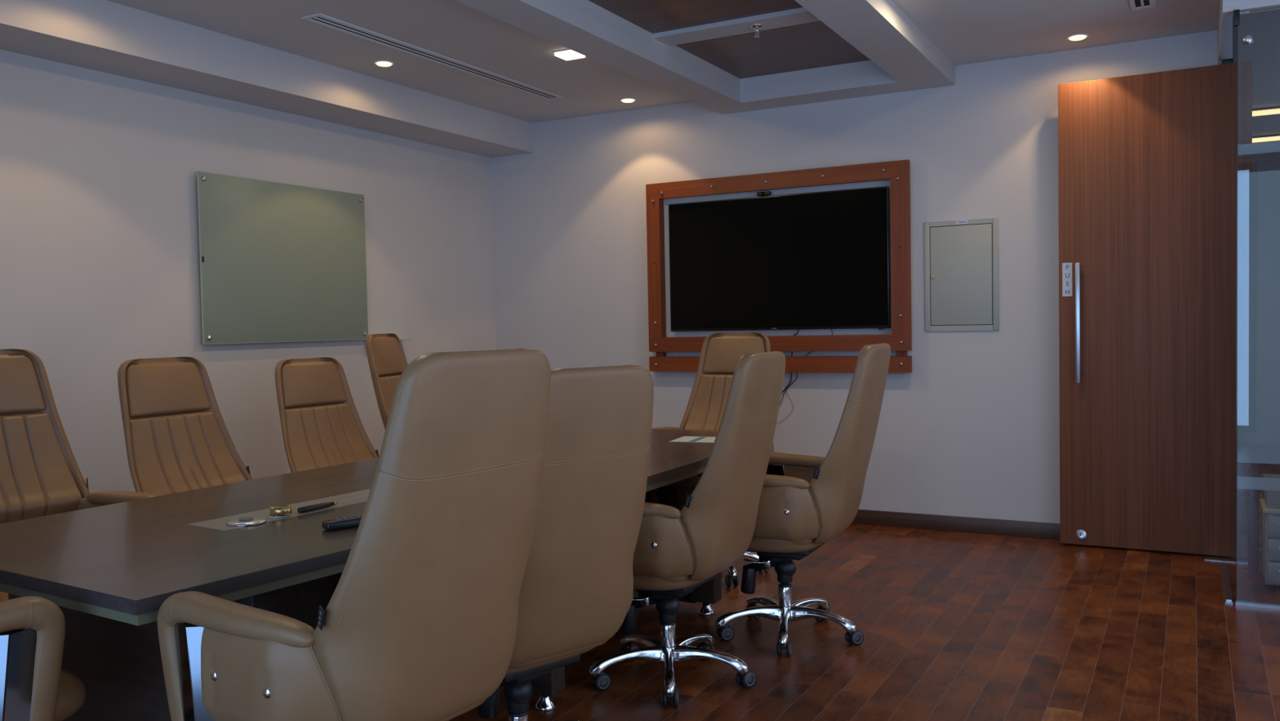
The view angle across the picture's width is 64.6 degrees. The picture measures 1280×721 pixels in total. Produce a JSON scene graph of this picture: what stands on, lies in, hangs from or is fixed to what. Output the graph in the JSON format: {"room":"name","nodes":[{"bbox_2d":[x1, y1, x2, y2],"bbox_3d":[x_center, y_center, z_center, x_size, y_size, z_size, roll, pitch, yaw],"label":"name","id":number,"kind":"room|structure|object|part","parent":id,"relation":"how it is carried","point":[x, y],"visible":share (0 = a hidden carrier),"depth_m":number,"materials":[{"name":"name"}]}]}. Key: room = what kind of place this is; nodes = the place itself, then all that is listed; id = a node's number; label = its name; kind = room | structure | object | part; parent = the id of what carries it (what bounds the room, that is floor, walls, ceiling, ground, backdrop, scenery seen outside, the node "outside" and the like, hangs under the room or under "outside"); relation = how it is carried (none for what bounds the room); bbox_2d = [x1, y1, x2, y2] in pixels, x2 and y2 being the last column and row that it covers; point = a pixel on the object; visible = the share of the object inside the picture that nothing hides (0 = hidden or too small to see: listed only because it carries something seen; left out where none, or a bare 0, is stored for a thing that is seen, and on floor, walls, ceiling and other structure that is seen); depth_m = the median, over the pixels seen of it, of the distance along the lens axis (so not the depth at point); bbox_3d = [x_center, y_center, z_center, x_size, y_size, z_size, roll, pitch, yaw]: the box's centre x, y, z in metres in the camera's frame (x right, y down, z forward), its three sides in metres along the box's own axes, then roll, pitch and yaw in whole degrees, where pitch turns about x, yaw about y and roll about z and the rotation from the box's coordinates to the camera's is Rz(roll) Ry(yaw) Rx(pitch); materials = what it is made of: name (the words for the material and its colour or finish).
{"room":"conference room","nodes":[
{"label":"conference room","id":0,"kind":"room"},
{"bbox_2d":[0,49,496,493],"bbox_3d":[-2.924,-0.346,4.241,0.150,3.000,7.750,0,2,29],"label":"wall","id":1,"kind":"structure","parent":0,"point":[100,258],"depth_m":5.08,"materials":[{"name":"paint"}]},
{"bbox_2d":[0,0,533,157],"bbox_3d":[-2.714,-1.440,4.075,0.379,0.210,7.450,0,2,29],"label":"ceiling soffit","id":2,"kind":"structure","parent":1,"relation":"attached to","point":[104,36],"depth_m":5.08,"materials":[{"name":"paint"}]},
{"bbox_2d":[196,171,368,344],"bbox_3d":[-1.990,-0.552,5.743,0.044,0.892,1.192,0,2,29],"label":"board","id":3,"kind":"object","parent":1,"relation":"attached to","point":[280,262],"visible":0.96,"depth_m":5.66,"materials":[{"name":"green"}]},
{"bbox_2d":[106,0,1220,123],"bbox_3d":[-0.375,-1.601,2.702,5.800,0.120,7.600,0,2,29],"label":"ceiling","id":4,"kind":"structure","parent":0,"point":[966,32],"depth_m":5.14,"materials":[{"name":"paint"}]},
{"bbox_2d":[373,60,395,66],"bbox_3d":[-1.396,-1.615,5.520,0.116,0.014,0.116,0,2,29],"label":"recessed light","id":5,"kind":"object","parent":4,"relation":"in","point":[380,63],"visible":1,"depth_m":5.50,"materials":[{"name":"white plastic"}]},
{"bbox_2d":[302,13,563,100],"bbox_3d":[-1.026,-1.627,5.555,0.116,0.008,2.041,0,2,29],"label":"ceiling vent","id":6,"kind":"object","parent":4,"relation":"in","point":[320,19],"visible":1,"depth_m":5.33,"materials":[{"name":"grey metal"}]},
{"bbox_2d":[552,48,585,60],"bbox_3d":[-0.373,-1.627,5.390,0.136,0.022,0.136,0,2,29],"label":"recessed light","id":7,"kind":"object","parent":4,"relation":"in","point":[566,55],"visible":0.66,"depth_m":5.36,"materials":[{"name":"white plastic"}]},
{"bbox_2d":[618,97,636,102],"bbox_3d":[-0.077,-1.678,6.542,0.116,0.014,0.116,0,2,29],"label":"recessed light","id":8,"kind":"object","parent":4,"relation":"in","point":[622,100],"visible":1,"depth_m":6.51,"materials":[{"name":"beige"}]},
{"bbox_2d":[453,0,955,114],"bbox_3d":[-0.164,-1.528,3.731,1.453,0.110,5.600,0,2,29],"label":"ceiling beam","id":9,"kind":"structure","parent":4,"relation":"attached to","point":[905,59],"depth_m":5.17,"materials":[{"name":"paint"}]},
{"bbox_2d":[587,0,870,79],"bbox_3d":[-0.170,-1.631,3.751,0.968,0.025,5.038,0,2,29],"label":"ceiling panel","id":10,"kind":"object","parent":4,"relation":"attached to","point":[813,45],"depth_m":5.30,"materials":[{"name":"brown wood"}]},
{"bbox_2d":[653,7,820,46],"bbox_3d":[-0.114,-1.612,3.855,0.968,0.024,2.873,0,2,29],"label":"trim","id":11,"kind":"structure","parent":4,"relation":"attached to","point":[798,15],"depth_m":5.04,"materials":[{"name":"paint"}]},
{"bbox_2d":[749,23,764,37],"bbox_3d":[0.579,-1.627,5.008,0.072,0.056,0.072,0,2,29],"label":"sprinkler","id":12,"kind":"object","parent":11,"relation":"attached to","point":[756,26],"visible":1,"depth_m":5.00,"materials":[{"name":"silver metal"}]},
{"bbox_2d":[1065,33,1089,40],"bbox_3d":[2.278,-1.678,5.268,0.116,0.014,0.116,0,2,29],"label":"recessed light","id":13,"kind":"object","parent":4,"relation":"in","point":[1077,37],"visible":1,"depth_m":5.25,"materials":[{"name":"beige"}]},
{"bbox_2d":[1128,0,1155,11],"bbox_3d":[2.106,-1.643,4.282,0.104,0.008,1.172,0,2,29],"label":"ceiling vent","id":14,"kind":"object","parent":4,"relation":"in","point":[1135,5],"visible":1,"depth_m":4.73,"materials":[{"name":"white plastic"}]},
{"bbox_2d":[491,30,1217,523],"bbox_3d":[1.003,-0.502,6.420,4.650,3.000,0.150,0,2,29],"label":"wall","id":15,"kind":"structure","parent":0,"point":[972,430],"depth_m":6.06,"materials":[{"name":"paint"}]},
{"bbox_2d":[645,160,911,373],"bbox_3d":[0.831,-0.551,6.372,1.738,1.244,0.097,0,2,29],"label":"frame","id":16,"kind":"object","parent":15,"relation":"attached to","point":[898,172],"visible":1,"depth_m":6.23,"materials":[{"name":"brown wood"}]},
{"bbox_3d":[0.812,-1.121,6.336,1.738,0.102,0.040,0,2,29],"label":"rail","id":17,"kind":"part","parent":16,"relation":"part of","materials":[{"name":"brown wood"}]},
{"bbox_3d":[0.832,-0.106,6.373,1.738,0.096,0.040,0,2,29],"label":"rail","id":18,"kind":"part","parent":16,"relation":"part of","materials":[{"name":"brown wood"}]},
{"bbox_2d":[668,186,890,331],"bbox_3d":[0.849,-0.610,6.383,1.462,0.848,0.054,0,2,29],"label":"television","id":19,"kind":"object","parent":15,"relation":"attached to","point":[817,260],"visible":1,"depth_m":6.33,"materials":[{"name":"black plastic"}]},
{"bbox_2d":[756,191,771,196],"bbox_3d":[0.780,-1.047,6.372,0.095,0.031,0.031,0,2,29],"label":"webcam","id":20,"kind":"object","parent":19,"relation":"attached to","point":[768,193],"visible":1,"depth_m":6.36,"materials":[{"name":"black plastic"}]},
{"bbox_2d":[782,329,799,392],"bbox_3d":[0.927,0.021,6.382,0.176,0.436,0.022,0,3,38],"label":"power cable","id":21,"kind":"object","parent":19,"relation":"hanging from","point":[797,330],"visible":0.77,"depth_m":6.37,"materials":[{"name":"black plastic"}]},
{"bbox_2d":[779,328,832,404],"bbox_3d":[1.029,0.049,6.320,0.367,0.488,0.021,0,2,33],"label":"cable","id":22,"kind":"object","parent":15,"relation":"attached to","point":[831,329],"visible":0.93,"depth_m":6.37,"materials":[{"name":"black plastic"}]},
{"bbox_2d":[851,509,1060,539],"bbox_3d":[0.990,0.956,6.401,4.614,0.088,0.016,0,2,29],"label":"baseboard","id":23,"kind":"structure","parent":15,"relation":"attached to","point":[913,520],"depth_m":5.91,"materials":[{"name":"brown wood"}]},
{"bbox_2d":[924,217,999,331],"bbox_3d":[1.858,-0.491,5.860,0.419,0.640,0.014,0,2,29],"label":"electrical panel","id":24,"kind":"object","parent":15,"relation":"attached to","point":[962,266],"visible":1,"depth_m":5.85,"materials":[{"name":"grey metal"}]},
{"bbox_2d":[1057,58,1252,557],"bbox_3d":[2.654,-0.255,5.252,0.893,2.503,0.100,0,2,29],"label":"wooden door","id":25,"kind":"structure","parent":15,"relation":"in","point":[1147,162],"depth_m":5.26,"materials":[{"name":"brown wood"}]},
{"bbox_3d":[2.340,-0.200,5.404,0.023,0.639,0.061,0,2,29],"label":"pull handle","id":26,"kind":"part","parent":25,"relation":"part of","materials":[{"name":"silver metal"}]},
{"bbox_2d":[1221,16,1232,64],"bbox_3d":[3.065,-0.501,5.293,0.050,3.000,0.150,0,2,29],"label":"trim","id":27,"kind":"structure","parent":15,"relation":"attached to","point":[1227,52],"depth_m":5.18,"materials":[{"name":"paint"}]},
{"bbox_2d":[1217,0,1279,65],"bbox_3d":[3.180,-1.733,4.476,1.066,0.485,1.070,0,2,29],"label":"trim","id":28,"kind":"structure","parent":15,"relation":"attached to","point":[1227,7],"depth_m":4.26,"materials":[{"name":"paint"}]},
{"bbox_2d":[449,462,1279,720],"bbox_3d":[1.431,1.109,4.807,7.250,0.120,12.800,0,2,29],"label":"floor","id":29,"kind":"structure","parent":0,"point":[954,625],"depth_m":3.86,"materials":[{"name":"brown wood"}]},
{"bbox_2d":[0,595,85,720],"bbox_3d":[-1.497,0.600,1.893,0.649,1.224,0.746,0,2,33],"label":"office chair","id":30,"kind":"object","parent":29,"relation":"on","point":[34,686],"visible":1,"depth_m":1.89,"materials":[{"name":"beige leather"}]},
{"bbox_2d":[53,668,85,720],"bbox_3d":[-1.438,0.696,1.988,0.488,0.073,0.530,0,2,33],"label":"seat cushion","id":31,"kind":"object","parent":30,"relation":"on","point":[72,690],"depth_m":2.04,"materials":[{"name":"beige leather"}]},
{"bbox_2d":[0,348,162,601],"bbox_3d":[-1.878,0.571,3.110,0.746,1.208,0.649,0,3,38],"label":"office chair","id":32,"kind":"object","parent":29,"relation":"on","point":[41,475],"visible":0.44,"depth_m":3.34,"materials":[{"name":"beige leather"}]},
{"bbox_2d":[0,591,8,601],"bbox_3d":[-1.791,0.680,3.049,0.530,0.073,0.488,0,3,38],"label":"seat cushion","id":33,"kind":"object","parent":32,"relation":"on","point":[3,596],"depth_m":2.81,"materials":[{"name":"beige leather"}]},
{"bbox_3d":[-1.753,0.564,3.344,0.335,0.208,0.112,0,2,20],"label":"panel","id":34,"kind":"part","parent":32,"relation":"part of","materials":[{"name":"beige leather"}]},
{"bbox_3d":[-1.667,0.570,3.298,0.419,0.299,0.077,0,3,35],"label":"armrest","id":35,"kind":"part","parent":32,"relation":"part of","materials":[{"name":"beige leather"}]},
{"bbox_2d":[117,356,274,494],"bbox_3d":[-1.504,0.567,3.727,0.746,1.157,0.649,0,2,26],"label":"office chair","id":36,"kind":"object","parent":29,"relation":"on","point":[178,439],"visible":0.3,"depth_m":3.81,"materials":[{"name":"beige leather"}]},
{"bbox_2d":[275,357,378,472],"bbox_3d":[-1.205,0.551,4.455,0.746,1.124,0.649,0,2,30],"label":"office chair","id":37,"kind":"object","parent":29,"relation":"on","point":[322,425],"visible":0.3,"depth_m":4.56,"materials":[{"name":"beige leather"}]},
{"bbox_2d":[157,348,551,720],"bbox_3d":[-0.534,0.584,2.017,0.716,1.209,0.623,0,3,36],"label":"office chair","id":38,"kind":"object","parent":29,"relation":"on","point":[419,622],"visible":1,"depth_m":1.77,"materials":[{"name":"beige leather"}]},
{"bbox_3d":[-0.730,0.579,1.829,0.403,0.287,0.073,0,2,33],"label":"armrest","id":39,"kind":"part","parent":38,"relation":"part of","materials":[{"name":"beige leather"}]},
{"bbox_3d":[-0.647,0.573,1.788,0.321,0.200,0.108,0,2,18],"label":"panel","id":40,"kind":"part","parent":38,"relation":"part of","materials":[{"name":"beige leather"}]},
{"bbox_2d":[0,428,721,720],"bbox_3d":[-0.591,0.761,3.472,1.233,0.751,3.072,0,2,29],"label":"conference table","id":41,"kind":"object","parent":29,"relation":"on","point":[110,570],"visible":0.45,"depth_m":2.36,"materials":[{"name":"brown wood"}]},
{"bbox_3d":[-1.274,0.825,2.378,0.672,0.670,0.055,0,2,33],"label":"panel","id":42,"kind":"part","parent":41,"relation":"part of","materials":[{"name":"brown wood"}]},
{"bbox_2d":[226,516,266,526],"bbox_3d":[-1.030,0.418,2.647,0.100,0.013,0.100,0,2,29],"label":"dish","id":43,"kind":"object","parent":41,"relation":"on","point":[244,521],"visible":1,"depth_m":2.63,"materials":[{"name":"silver metal"}]},
{"bbox_3d":[-0.882,0.819,2.317,0.110,0.621,0.080,0,2,29],"label":"leg","id":44,"kind":"part","parent":41,"relation":"part of","materials":[{"name":"brown wood"}]},
{"bbox_2d":[269,504,293,517],"bbox_3d":[-0.971,0.407,2.736,0.058,0.026,0.047,-2,2,-14],"label":"metal band","id":45,"kind":"object","parent":41,"relation":"on","point":[280,510],"visible":1,"depth_m":2.72,"materials":[{"name":"gold metal"}]},
{"bbox_3d":[-0.970,0.418,2.736,0.056,0.003,0.044,-2,2,-14],"label":"plate","id":46,"kind":"part","parent":45,"relation":"part of","materials":[{"name":"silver metal"}]},
{"bbox_2d":[297,501,337,512],"bbox_3d":[-0.897,0.407,2.819,0.017,0.017,0.130,0,2,33],"label":"pen","id":47,"kind":"object","parent":41,"relation":"on","point":[317,506],"visible":1,"depth_m":2.80,"materials":[{"name":"black plastic"}]},
{"bbox_2d":[321,514,362,530],"bbox_3d":[-0.713,0.408,2.582,0.190,0.024,0.043,-3,3,-37],"label":"remote control","id":48,"kind":"object","parent":41,"relation":"on","point":[336,523],"visible":0.62,"depth_m":2.54,"materials":[{"name":"black plastic"}]},
{"bbox_3d":[-0.318,0.772,3.307,0.110,0.621,0.080,0,2,29],"label":"leg","id":49,"kind":"part","parent":41,"relation":"part of","materials":[{"name":"brown wood"}]},
{"bbox_3d":[-0.032,0.721,4.580,0.642,0.670,0.050,0,2,30],"label":"panel","id":50,"kind":"part","parent":41,"relation":"part of","materials":[{"name":"brown wood"}]},
{"bbox_2d":[669,435,715,442],"bbox_3d":[0.294,0.337,4.312,0.290,0.001,0.200,0,2,21],"label":"paper sheet","id":51,"kind":"object","parent":41,"relation":"on","point":[685,438],"visible":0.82,"depth_m":4.32,"materials":[{"name":"white paper"}]},
{"bbox_3d":[0.279,0.723,4.347,0.110,0.621,0.080,0,2,29],"label":"leg","id":52,"kind":"part","parent":41,"relation":"part of","materials":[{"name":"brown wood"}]},
{"bbox_2d":[364,333,408,428],"bbox_3d":[-0.982,0.469,5.192,0.746,1.226,0.649,-1,2,10],"label":"office chair","id":53,"kind":"object","parent":29,"relation":"on","point":[387,360],"visible":0.12,"depth_m":5.12,"materials":[{"name":"beige leather"}]},
{"bbox_2d":[477,364,653,720],"bbox_3d":[-0.319,0.584,2.713,0.649,1.150,0.746,-3,3,-40],"label":"office chair","id":54,"kind":"object","parent":29,"relation":"on","point":[576,590],"visible":0.59,"depth_m":2.48,"materials":[{"name":"beige leather"}]},
{"bbox_3d":[-0.428,0.950,2.863,0.058,0.113,0.069,-3,3,-40],"label":"tension knob","id":55,"kind":"part","parent":54,"relation":"part of","materials":[{"name":"black plastic"}]},
{"bbox_3d":[-0.368,0.745,2.780,0.509,0.078,0.480,-3,3,-40],"label":"seat","id":56,"kind":"part","parent":54,"relation":"part of","materials":[{"name":"beige leather"}]},
{"bbox_3d":[-0.090,0.608,2.847,0.112,0.208,0.335,-2,2,-22],"label":"panel","id":57,"kind":"part","parent":54,"relation":"part of","materials":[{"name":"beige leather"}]},
{"bbox_2d":[588,351,785,706],"bbox_3d":[0.114,0.546,3.516,0.746,1.150,0.649,0,2,28],"label":"office chair","id":58,"kind":"object","parent":29,"relation":"on","point":[695,528],"visible":0.84,"depth_m":3.29,"materials":[{"name":"beige leather"}]},
{"bbox_3d":[-0.036,0.915,3.614,0.069,0.113,0.058,0,2,28],"label":"tension knob","id":59,"kind":"part","parent":58,"relation":"part of","materials":[{"name":"black plastic"}]},
{"bbox_3d":[-0.018,0.829,3.505,0.107,0.036,0.041,-1,2,-3],"label":"lever","id":60,"kind":"part","parent":58,"relation":"part of","materials":[{"name":"silver metal"}]},
{"bbox_3d":[-0.062,0.596,3.298,0.419,0.299,0.077,0,2,25],"label":"armrest","id":61,"kind":"part","parent":58,"relation":"part of","materials":[{"name":"beige leather"}]},
{"bbox_3d":[0.029,0.590,3.266,0.335,0.208,0.112,-1,2,10],"label":"panel","id":62,"kind":"part","parent":58,"relation":"part of","materials":[{"name":"beige leather"}]},
{"bbox_3d":[0.046,0.708,3.560,0.480,0.078,0.509,0,2,28],"label":"seat","id":63,"kind":"part","parent":58,"relation":"part of","materials":[{"name":"beige leather"}]},
{"bbox_3d":[0.202,0.574,3.785,0.419,0.299,0.077,0,2,32],"label":"armrest","id":64,"kind":"part","parent":58,"relation":"part of","materials":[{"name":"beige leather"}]},
{"bbox_2d":[661,573,692,582],"bbox_3d":[0.022,0.684,3.572,0.530,0.073,0.488,0,2,28],"label":"seat cushion","id":65,"kind":"object","parent":58,"relation":"on","point":[671,577],"depth_m":3.28,"materials":[{"name":"beige leather"}]},
{"bbox_3d":[0.278,0.569,3.725,0.112,0.208,0.335,-3,3,-43],"label":"panel","id":66,"kind":"part","parent":58,"relation":"part of","materials":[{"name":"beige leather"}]},
{"bbox_2d":[651,332,773,586],"bbox_3d":[0.345,0.465,5.020,0.649,1.195,0.746,0,2,30],"label":"office chair","id":67,"kind":"object","parent":29,"relation":"on","point":[721,353],"visible":0.18,"depth_m":5.27,"materials":[{"name":"beige leather"}]},
{"bbox_3d":[0.081,0.483,5.117,0.077,0.299,0.419,0,2,34],"label":"armrest","id":68,"kind":"part","parent":67,"relation":"part of","materials":[{"name":"beige leather"}]},
{"bbox_2d":[714,342,890,656],"bbox_3d":[0.593,0.516,3.989,0.746,1.158,0.649,0,2,27],"label":"office chair","id":69,"kind":"object","parent":29,"relation":"on","point":[806,502],"visible":0.88,"depth_m":3.76,"materials":[{"name":"beige leather"}]},
{"bbox_3d":[0.440,0.881,4.082,0.069,0.113,0.058,0,2,27],"label":"tension knob","id":70,"kind":"part","parent":69,"relation":"part of","materials":[{"name":"black plastic"}]},
{"bbox_3d":[0.462,0.795,3.974,0.107,0.036,0.041,-1,2,-5],"label":"lever","id":71,"kind":"part","parent":69,"relation":"part of","materials":[{"name":"silver metal"}]},
{"bbox_3d":[0.524,0.674,4.031,0.480,0.078,0.509,0,2,27],"label":"seat","id":72,"kind":"part","parent":69,"relation":"part of","materials":[{"name":"beige leather"}]},
{"bbox_3d":[0.516,0.555,3.737,0.335,0.208,0.112,-1,2,9],"label":"panel","id":73,"kind":"part","parent":69,"relation":"part of","materials":[{"name":"beige leather"}]},
{"bbox_3d":[0.423,0.562,3.766,0.419,0.299,0.077,0,2,23],"label":"armrest","id":74,"kind":"part","parent":69,"relation":"part of","materials":[{"name":"beige leather"}]},
{"bbox_3d":[0.672,0.539,4.261,0.419,0.299,0.077,0,2,30],"label":"armrest","id":75,"kind":"part","parent":69,"relation":"part of","materials":[{"name":"beige leather"}]},
{"bbox_3d":[0.750,0.534,4.203,0.335,0.208,0.112,1,3,45],"label":"panel","id":76,"kind":"part","parent":69,"relation":"part of","materials":[{"name":"beige leather"}]},
{"bbox_2d":[789,537,816,545],"bbox_3d":[0.499,0.649,4.042,0.530,0.073,0.488,0,2,27],"label":"seat cushion","id":77,"kind":"object","parent":69,"relation":"on","point":[799,541],"depth_m":3.76,"materials":[{"name":"beige leather"}]},
{"bbox_2d":[1233,6,1279,608],"bbox_3d":[2.965,-0.212,4.049,1.022,2.515,0.039,0,2,29],"label":"glass wall","id":78,"kind":"structure","parent":29,"relation":"on","point":[1258,193],"depth_m":4.26,"materials":[{"name":"teal"}]},
{"bbox_2d":[1204,555,1248,604],"bbox_3d":[2.777,1.019,4.740,0.225,0.012,0.920,0,2,29],"label":"trim","id":79,"kind":"structure","parent":78,"relation":"attached to","point":[1224,567],"depth_m":4.86,"materials":[{"name":"silver metal"}]},
{"bbox_3d":[2.974,-0.212,4.050,1.007,2.491,0.012,0,2,29],"label":"pane","id":80,"kind":"part","parent":78,"relation":"part of","materials":[{"name":"clear glass"}]},
{"bbox_2d":[1259,473,1279,585],"bbox_3d":[3.215,0.778,4.556,0.720,0.450,0.423,0,2,29],"label":"armchair","id":81,"kind":"object","parent":29,"relation":"on","point":[1269,500],"visible":0.93,"depth_m":4.54,"materials":[{"name":"grey leather"}]},
{"bbox_3d":[3.120,0.744,4.382,0.680,0.098,0.014,0,2,29],"label":"drawer","id":82,"kind":"part","parent":81,"relation":"part of","materials":[{"name":"grey laminate"}]},
{"bbox_3d":[3.122,0.848,4.386,0.680,0.098,0.014,0,2,29],"label":"drawer","id":83,"kind":"part","parent":81,"relation":"part of","materials":[{"name":"grey laminate"}]},
{"bbox_3d":[3.124,0.952,4.390,0.680,0.098,0.014,0,2,29],"label":"drawer","id":84,"kind":"part","parent":81,"relation":"part of","materials":[{"name":"grey laminate"}]},
{"bbox_2d":[1232,8,1279,143],"bbox_3d":[5.045,-1.924,6.464,2.300,0.120,6.180,0,2,29],"label":"ceiling","id":85,"kind":"structure","parent":0,"point":[1264,52],"depth_m":6.11,"materials":[{"name":"paint"}]},
{"bbox_2d":[1252,106,1279,116],"bbox_3d":[4.835,-1.873,7.538,1.700,0.049,0.064,0,2,29],"label":"ceiling lamp","id":86,"kind":"object","parent":85,"relation":"attached to","point":[1276,109],"visible":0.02,"depth_m":7.59,"materials":[{"name":"yellow plastic"}]},
{"bbox_2d":[1252,133,1279,142],"bbox_3d":[5.190,-1.930,8.938,0.980,0.049,0.064,0,2,29],"label":"ceiling lamp","id":87,"kind":"object","parent":85,"relation":"attached to","point":[1277,136],"visible":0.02,"depth_m":8.78,"materials":[{"name":"yellow metal"}]},
{"bbox_2d":[1252,151,1279,172],"bbox_3d":[6.067,-0.708,9.373,3.500,3.000,0.200,0,2,29],"label":"wall","id":88,"kind":"structure","parent":0,"point":[1265,162],"depth_m":9.36,"materials":[{"name":"paint"}]}
]}

